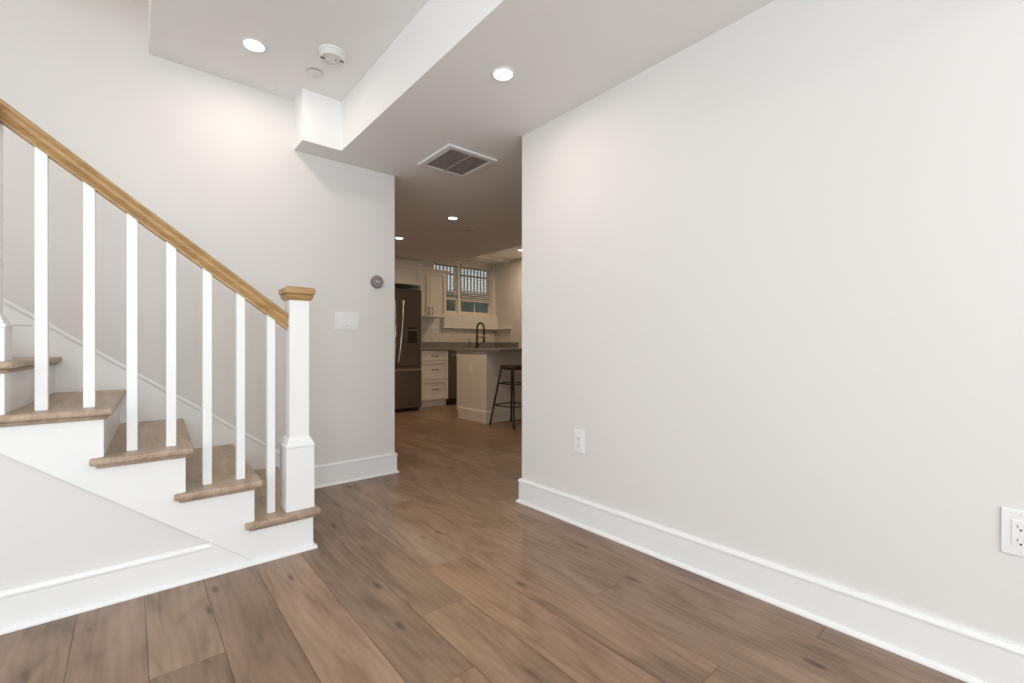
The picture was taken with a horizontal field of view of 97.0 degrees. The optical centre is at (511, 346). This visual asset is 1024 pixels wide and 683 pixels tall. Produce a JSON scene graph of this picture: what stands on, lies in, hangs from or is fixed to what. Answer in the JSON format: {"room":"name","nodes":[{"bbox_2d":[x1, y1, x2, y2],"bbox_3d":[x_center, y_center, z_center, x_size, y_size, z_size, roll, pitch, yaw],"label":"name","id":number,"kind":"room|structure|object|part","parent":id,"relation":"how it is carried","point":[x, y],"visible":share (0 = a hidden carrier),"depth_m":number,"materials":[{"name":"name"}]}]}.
{"room":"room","nodes":[
{"label":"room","id":0,"kind":"room"},
{"bbox_2d":[0,453,207,590],"bbox_3d":[-1.936,0.097,1.302,2.120,1.666,0.059,0,0,-40],"label":"wall","id":1,"kind":"structure","parent":0,"point":[51,527],"depth_m":1.57,"materials":[{"name":"white paint"}]},
{"bbox_2d":[0,542,252,627],"bbox_3d":[-1.911,0.864,1.273,2.120,0.133,0.018,0,0,-40],"label":"baseboard","id":2,"kind":"structure","parent":1,"relation":"attached to","point":[19,604],"depth_m":1.64,"materials":[{"name":"white paint"}]},
{"bbox_2d":[0,0,394,465],"bbox_3d":[-2.630,-1.570,1.955,4.500,5.000,0.120,0,0,-40],"label":"wall","id":3,"kind":"structure","parent":0,"point":[215,158],"depth_m":2.57,"materials":[{"name":"white paint"}]},
{"bbox_2d":[335,312,358,329],"bbox_3d":[-1.137,-0.180,3.127,0.168,0.122,0.012,0,0,-40],"label":"light switch","id":4,"kind":"object","parent":3,"relation":"attached to","point":[343,320],"visible":1,"depth_m":3.12,"materials":[{"name":"white plastic"}]},
{"bbox_2d":[314,452,398,488],"bbox_3d":[-1.127,0.857,3.206,0.641,0.146,0.146,0,0,-40],"label":"baseboard","id":5,"kind":"structure","parent":3,"relation":"attached to","point":[335,473],"depth_m":3.15,"materials":[{"name":"white paint"}]},
{"bbox_2d":[371,275,382,287],"bbox_3d":[-0.971,-0.468,3.256,0.091,0.091,0.030,0,0,-40],"label":"thermostat","id":6,"kind":"object","parent":3,"relation":"attached to","point":[376,281],"visible":1,"depth_m":3.24,"materials":[{"name":"grey plastic"}]},
{"bbox_2d":[395,256,494,342],"bbox_3d":[-2.281,-0.325,7.063,5.260,2.510,0.140,0,0,-40],"label":"wall","id":7,"kind":"structure","parent":0,"point":[428,323],"depth_m":8.08,"materials":[{"name":"white paint"}]},
{"bbox_2d":[422,267,449,318],"bbox_3d":[-1.411,-0.877,7.445,0.682,0.785,0.387,0,0,-40],"label":"upper cabinet","id":8,"kind":"object","parent":7,"relation":"attached to","point":[433,280],"visible":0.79,"depth_m":7.38,"materials":[{"name":"beige paint"}]},
{"bbox_3d":[-1.458,-0.853,7.221,0.314,0.725,0.020,0,0,-40],"label":"door","id":9,"kind":"part","parent":8,"relation":"part of","materials":[{"name":"beige paint"}]},
{"bbox_3d":[-1.411,-1.240,7.445,0.682,0.060,0.387,0,0,-40],"label":"crown moulding","id":10,"kind":"part","parent":8,"relation":"part of","materials":[{"name":"beige paint"}]},
{"bbox_3d":[-1.214,-0.853,7.426,0.314,0.725,0.020,0,0,-40],"label":"door","id":11,"kind":"part","parent":8,"relation":"part of","materials":[{"name":"beige paint"}]},
{"bbox_2d":[434,263,490,315],"bbox_3d":[-0.901,-1.038,8.227,1.270,0.905,0.080,0,0,-40],"label":"window","id":12,"kind":"structure","parent":7,"relation":"in","point":[456,298],"depth_m":8.18,"materials":[{"name":"beige paint"}]},
{"bbox_2d":[434,261,458,294],"bbox_3d":[-1.149,-1.208,7.952,0.477,0.556,0.036,0,0,-40],"label":"window blind","id":13,"kind":"object","parent":12,"relation":"attached to","point":[436,262],"visible":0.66,"depth_m":8.01,"materials":[{"name":"white"}]},
{"bbox_2d":[460,264,490,302],"bbox_3d":[-0.664,-1.155,8.361,0.665,0.661,0.036,0,0,-40],"label":"window blind","id":14,"kind":"object","parent":12,"relation":"attached to","point":[461,265],"visible":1,"depth_m":8.35,"materials":[{"name":"white plastic"}]},
{"bbox_3d":[-0.664,-0.836,8.361,0.661,0.022,0.030,0,0,-40],"label":"rail","id":15,"kind":"part","parent":14,"relation":"part of","materials":[{"name":"white wood"}]},
{"bbox_2d":[422,328,510,341],"bbox_3d":[-0.932,-0.201,7.798,2.010,0.226,0.474,0,0,-40],"label":"backsplash","id":16,"kind":"structure","parent":7,"relation":"attached to","point":[443,335],"depth_m":8.13,"materials":[{"name":"beige tile"}]},
{"bbox_2d":[441,314,511,329],"bbox_3d":[-0.617,-0.448,8.053,1.200,0.244,0.490,0,0,-40],"label":"window ledge","id":17,"kind":"object","parent":7,"relation":"attached to","point":[452,321],"visible":0.92,"depth_m":8.16,"materials":[{"name":"white paint"}]},
{"bbox_2d":[148,0,774,263],"bbox_3d":[-0.338,-1.567,2.200,8.560,0.605,10.040,0,0,-40],"label":"ceiling","id":18,"kind":"structure","parent":0,"point":[414,80],"depth_m":2.30,"materials":[{"name":"white paint"}]},
{"bbox_2d":[241,37,266,52],"bbox_3d":[-1.350,-1.577,2.370,0.120,0.006,0.120,0,0,-40],"label":"recessed light","id":19,"kind":"object","parent":18,"relation":"in","point":[252,44],"visible":1,"depth_m":2.36,"materials":[{"name":"white plastic"}]},
{"bbox_2d":[307,69,322,77],"bbox_3d":[-1.134,-1.575,2.607,0.082,0.010,0.082,0,0,-40],"label":"sprinkler cover","id":20,"kind":"object","parent":18,"relation":"attached to","point":[314,73],"visible":1,"depth_m":2.60,"materials":[{"name":"grey"}]},
{"bbox_2d":[318,44,345,65],"bbox_3d":[-0.967,-1.559,2.434,0.140,0.042,0.140,0,0,-40],"label":"smoke detector","id":21,"kind":"object","parent":18,"relation":"attached to","point":[332,55],"visible":1,"depth_m":2.40,"materials":[{"name":"white plastic"}]},
{"bbox_3d":[-0.967,-1.575,2.434,0.140,0.010,0.140,0,0,-40],"label":"plate","id":22,"kind":"part","parent":21,"relation":"part of","materials":[{"name":"white plastic"}]},
{"bbox_2d":[447,216,457,219],"bbox_3d":[-0.580,-1.262,4.442,0.112,0.006,0.112,0,0,-40],"label":"recessed light","id":23,"kind":"object","parent":18,"relation":"in","point":[450,217],"visible":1,"depth_m":4.44,"materials":[{"name":"white plastic"}]},
{"bbox_2d":[418,144,497,178],"bbox_3d":[-0.374,-1.258,3.092,0.385,0.014,0.410,0,0,-40],"label":"ceiling vent","id":24,"kind":"object","parent":18,"relation":"in","point":[453,160],"visible":1,"depth_m":3.07,"materials":[{"name":"white plastic"}]},
{"bbox_2d":[491,66,514,80],"bbox_3d":[-0.042,-1.262,2.098,0.112,0.006,0.112,0,0,-40],"label":"recessed light","id":25,"kind":"object","parent":18,"relation":"in","point":[502,73],"visible":1,"depth_m":2.09,"materials":[{"name":"white plastic"}]},
{"bbox_2d":[446,294,486,312],"bbox_3d":[-1.049,-0.430,8.690,3.600,1.320,0.760,0,0,-40],"label":"wall","id":26,"kind":"structure","parent":0,"point":[450,304],"depth_m":9.12,"materials":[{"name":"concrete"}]},
{"bbox_2d":[435,266,486,296],"bbox_3d":[-0.915,-1.585,8.764,2.800,1.170,0.080,0,0,-40],"label":"window grating","id":27,"kind":"structure","parent":26,"relation":"in","point":[435,266],"depth_m":8.79,"materials":[{"name":"grey"}]},
{"bbox_3d":[-0.915,-1.025,8.764,2.800,0.050,0.080,0,0,-40],"label":"rail","id":28,"kind":"part","parent":27,"relation":"part of","materials":[{"name":"grey"}]},
{"bbox_2d":[0,404,966,682],"bbox_3d":[-0.360,0.931,2.206,8.745,0.003,14.239,0,0,-40],"label":"floor","id":29,"kind":"structure","parent":0,"point":[433,570],"depth_m":1.57,"materials":[{"name":"brown wood"}]},
{"bbox_2d":[0,297,320,634],"bbox_3d":[-2.024,-0.124,1.757,2.600,2.108,0.964,0,0,-40],"label":"staircase","id":30,"kind":"structure","parent":29,"relation":"on","point":[85,448],"depth_m":1.85,"materials":[{"name":"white wood"}]},
{"bbox_3d":[-1.916,0.079,1.799,0.260,0.015,0.974,0,0,-22],"label":"nosing moulding","id":31,"kind":"part","parent":30,"relation":"part of","materials":[{"name":"brown wood"}]},
{"bbox_3d":[-1.732,0.253,1.954,0.260,0.015,0.974,0,0,-22],"label":"nosing moulding","id":32,"kind":"part","parent":30,"relation":"part of","materials":[{"name":"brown wood"}]},
{"bbox_3d":[-2.327,-0.190,2.116,2.600,1.976,0.024,0,0,-40],"label":"skirt moulding","id":33,"kind":"part","parent":30,"relation":"part of","materials":[{"name":"white paint"}]},
{"bbox_3d":[-1.549,0.427,2.109,0.260,0.015,0.974,0,0,-22],"label":"nosing moulding","id":34,"kind":"part","parent":30,"relation":"part of","materials":[{"name":"brown wood"}]},
{"bbox_2d":[0,98,315,513],"bbox_3d":[-1.479,-0.170,1.725,1.362,1.831,0.129,0,0,-40],"label":"stair railing","id":35,"kind":"object","parent":30,"relation":"on","point":[296,447],"visible":0.99,"depth_m":1.81,"materials":[{"name":"white paint"}]},
{"bbox_3d":[-1.751,-0.292,1.495,0.127,1.026,0.127,0,0,-40],"label":"newel post","id":36,"kind":"part","parent":35,"relation":"part of","materials":[{"name":"white paint"}]},
{"bbox_3d":[-1.506,-0.582,1.702,1.293,1.007,0.061,0,0,-40],"label":"handrail","id":37,"kind":"part","parent":35,"relation":"part of","materials":[{"name":"brown wood"}]},
{"bbox_3d":[-1.008,0.263,2.122,0.127,0.967,0.127,0,0,-40],"label":"newel post","id":38,"kind":"part","parent":35,"relation":"part of","materials":[{"name":"white paint"}]},
{"bbox_3d":[-2.089,0.922,1.701,2.399,0.016,0.930,0,0,-40],"label":"shoe moulding","id":39,"kind":"part","parent":30,"relation":"part of","materials":[{"name":"white paint"}]},
{"bbox_3d":[-1.365,0.604,2.264,0.260,0.015,0.974,0,0,-22],"label":"nosing moulding","id":40,"kind":"part","parent":30,"relation":"part of","materials":[{"name":"brown wood"}]},
{"bbox_3d":[-1.181,0.777,2.419,0.260,0.015,0.974,0,0,-22],"label":"nosing moulding","id":41,"kind":"part","parent":30,"relation":"part of","materials":[{"name":"brown wood"}]},
{"bbox_2d":[395,288,421,412],"bbox_3d":[-1.909,0.050,6.624,0.902,1.760,0.892,0,0,-40],"label":"refrigerator","id":42,"kind":"object","parent":29,"relation":"on","point":[408,369],"visible":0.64,"depth_m":6.49,"materials":[{"name":"metal"}]},
{"bbox_3d":[-1.638,-0.220,6.321,0.024,0.902,0.080,0,0,-40],"label":"handle","id":43,"kind":"part","parent":42,"relation":"part of","materials":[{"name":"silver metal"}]},
{"bbox_3d":[-1.563,-0.220,6.384,0.099,0.902,0.080,0,0,-40],"label":"handle","id":44,"kind":"part","parent":42,"relation":"part of","materials":[{"name":"silver metal"}]},
{"bbox_3d":[-1.690,0.580,6.365,0.902,0.590,0.070,0,0,-40],"label":"freezer drawer","id":45,"kind":"part","parent":42,"relation":"part of","materials":[{"name":"metal"}]},
{"bbox_3d":[-1.641,0.330,6.330,0.836,0.023,0.057,0,0,-40],"label":"handle","id":46,"kind":"part","parent":42,"relation":"part of","materials":[{"name":"silver metal"}]},
{"bbox_3d":[-1.495,-0.278,6.529,0.391,1.105,0.070,0,0,-40],"label":"door","id":47,"kind":"part","parent":42,"relation":"part of","materials":[{"name":"metal"}]},
{"bbox_2d":[395,259,421,409],"bbox_3d":[-1.961,-0.158,6.671,1.003,2.175,0.853,0,0,-40],"label":"tall cabinet","id":48,"kind":"object","parent":29,"relation":"on","point":[408,274],"visible":0.29,"depth_m":6.61,"materials":[{"name":"beige paint"}]},
{"bbox_3d":[-1.534,-1.048,6.542,0.470,0.275,0.020,0,0,-40],"label":"door","id":49,"kind":"part","parent":48,"relation":"part of","materials":[{"name":"beige paint"}]},
{"bbox_3d":[-1.708,-1.212,6.357,0.985,0.065,0.048,0,0,-40],"label":"crown moulding","id":50,"kind":"part","parent":48,"relation":"part of","materials":[{"name":"beige paint"}]},
{"bbox_3d":[-1.601,-0.130,7.008,0.018,2.120,0.800,0,0,-40],"label":"panel","id":51,"kind":"part","parent":48,"relation":"part of","materials":[{"name":"beige paint"}]},
{"bbox_2d":[422,350,447,406],"bbox_3d":[-1.417,0.492,7.245,0.562,0.875,0.676,0,0,-40],"label":"base cabinet","id":52,"kind":"object","parent":29,"relation":"on","point":[434,362],"visible":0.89,"depth_m":7.05,"materials":[{"name":"beige paint"}]},
{"bbox_3d":[-1.200,0.663,7.046,0.479,0.303,0.020,0,0,-40],"label":"drawer","id":53,"kind":"part","parent":52,"relation":"part of","materials":[{"name":"beige paint"}]},
{"bbox_3d":[-1.200,0.360,7.046,0.479,0.288,0.020,0,0,-40],"label":"drawer","id":54,"kind":"part","parent":52,"relation":"part of","materials":[{"name":"beige paint"}]},
{"bbox_3d":[-1.200,0.135,7.046,0.479,0.146,0.020,0,0,-40],"label":"drawer","id":55,"kind":"part","parent":52,"relation":"part of","materials":[{"name":"beige paint"}]},
{"bbox_2d":[422,342,518,349],"bbox_3d":[-0.869,-0.016,7.720,2.013,0.138,0.673,0,0,-40],"label":"countertop","id":56,"kind":"structure","parent":52,"relation":"on","point":[425,345],"depth_m":8.10,"materials":[{"name":"grey stone"}]},
{"bbox_2d":[475,322,484,347],"bbox_3d":[-0.534,-0.212,8.051,0.136,0.460,0.266,0,0,-40],"label":"kitchen faucet","id":57,"kind":"object","parent":56,"relation":"on","point":[477,337],"visible":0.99,"depth_m":8.08,"materials":[{"name":"black metal"}]},
{"bbox_2d":[446,350,456,404],"bbox_3d":[-0.935,0.494,7.578,0.590,0.872,0.648,0,0,-40],"label":"dishwasher","id":58,"kind":"object","parent":29,"relation":"on","point":[452,355],"visible":0.3,"depth_m":7.24,"materials":[{"name":"metal"}]},
{"bbox_3d":[-0.783,0.439,7.397,0.588,0.753,0.042,0,0,-40],"label":"door","id":59,"kind":"part","parent":58,"relation":"part of","materials":[{"name":"metal"}]},
{"bbox_2d":[457,351,521,423],"bbox_3d":[0.013,0.491,6.204,1.421,0.877,0.671,0,0,-40],"label":"kitchen island","id":60,"kind":"object","parent":29,"relation":"on","point":[476,390],"visible":0.47,"depth_m":5.70,"materials":[{"name":"beige paint"}]},
{"bbox_2d":[454,348,521,350],"bbox_3d":[0.103,0.035,6.110,1.465,0.034,0.980,0,0,-40],"label":"island countertop","id":61,"kind":"structure","parent":60,"relation":"on","point":[455,349],"depth_m":5.47,"materials":[{"name":"grey stone"}]},
{"bbox_3d":[0.029,0.855,6.185,1.421,0.150,0.621,0,0,-40],"label":"baseboard","id":62,"kind":"part","parent":60,"relation":"part of","materials":[{"name":"beige paint"}]},
{"bbox_2d":[489,365,521,429],"bbox_3d":[0.005,0.572,5.361,0.443,0.717,0.403,0,0,45],"label":"bar stool","id":63,"kind":"object","parent":29,"relation":"on","point":[512,368],"visible":0.7,"depth_m":5.27,"materials":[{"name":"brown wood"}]},
{"bbox_3d":[-0.194,0.585,5.369,0.157,0.690,0.023,0,0,1],"label":"leg","id":64,"kind":"part","parent":63,"relation":"part of","materials":[{"name":"black metal"}]},
{"bbox_3d":[0.009,0.241,5.364,0.306,0.057,0.306,0,0,-40],"label":"seat","id":65,"kind":"part","parent":63,"relation":"part of","materials":[{"name":"brown wood"}]},
{"bbox_3d":[-0.006,0.585,5.574,0.023,0.690,0.162,0,0,-4],"label":"leg","id":66,"kind":"part","parent":63,"relation":"part of","materials":[{"name":"black metal"}]},
{"bbox_3d":[0.018,0.585,5.149,0.023,0.691,0.165,0,0,-3],"label":"leg","id":67,"kind":"part","parent":63,"relation":"part of","materials":[{"name":"black metal"}]},
{"bbox_2d":[495,258,521,347],"bbox_3d":[1.599,-0.325,6.450,0.120,2.510,5.800,0,0,-40],"label":"wall","id":68,"kind":"structure","parent":0,"point":[508,276],"depth_m":8.29,"materials":[{"name":"white paint"}]},
{"bbox_2d":[522,0,1023,646],"bbox_3d":[1.731,-0.325,0.833,0.120,2.510,5.042,0,0,-40],"label":"wall","id":69,"kind":"structure","parent":0,"point":[773,270],"depth_m":1.59,"materials":[{"name":"white paint"}]},
{"bbox_2d":[574,429,583,453],"bbox_3d":[0.350,0.494,2.371,0.008,0.121,0.073,0,0,-40],"label":"wall outlet","id":70,"kind":"object","parent":69,"relation":"attached to","point":[578,434],"visible":1,"depth_m":2.37,"materials":[{"name":"white plastic"}]},
{"bbox_2d":[576,435,580,447],"bbox_3d":[0.349,0.494,2.370,0.004,0.067,0.034,0,0,-40],"label":"receptacle","id":71,"kind":"object","parent":70,"relation":"attached to","point":[578,437],"depth_m":2.37,"materials":[{"name":"white plastic"}]},
{"bbox_2d":[516,478,1023,682],"bbox_3d":[1.712,0.860,0.834,0.146,0.140,5.068,0,0,-40],"label":"baseboard","id":72,"kind":"structure","parent":69,"relation":"attached to","point":[965,654],"depth_m":1.55,"materials":[{"name":"white paint"}]},
{"bbox_2d":[1001,507,1023,556],"bbox_3d":[1.342,0.492,1.194,0.008,0.121,0.073,0,0,-40],"label":"wall outlet","id":73,"kind":"object","parent":69,"relation":"attached to","point":[1012,520],"visible":1,"depth_m":1.20,"materials":[{"name":"white plastic"}]},
{"bbox_2d":[1011,519,1023,546],"bbox_3d":[1.341,0.492,1.194,0.004,0.067,0.034,0,0,-40],"label":"receptacle","id":74,"kind":"object","parent":73,"relation":"attached to","point":[1017,525],"depth_m":1.20,"materials":[{"name":"white plastic"}]}
]}

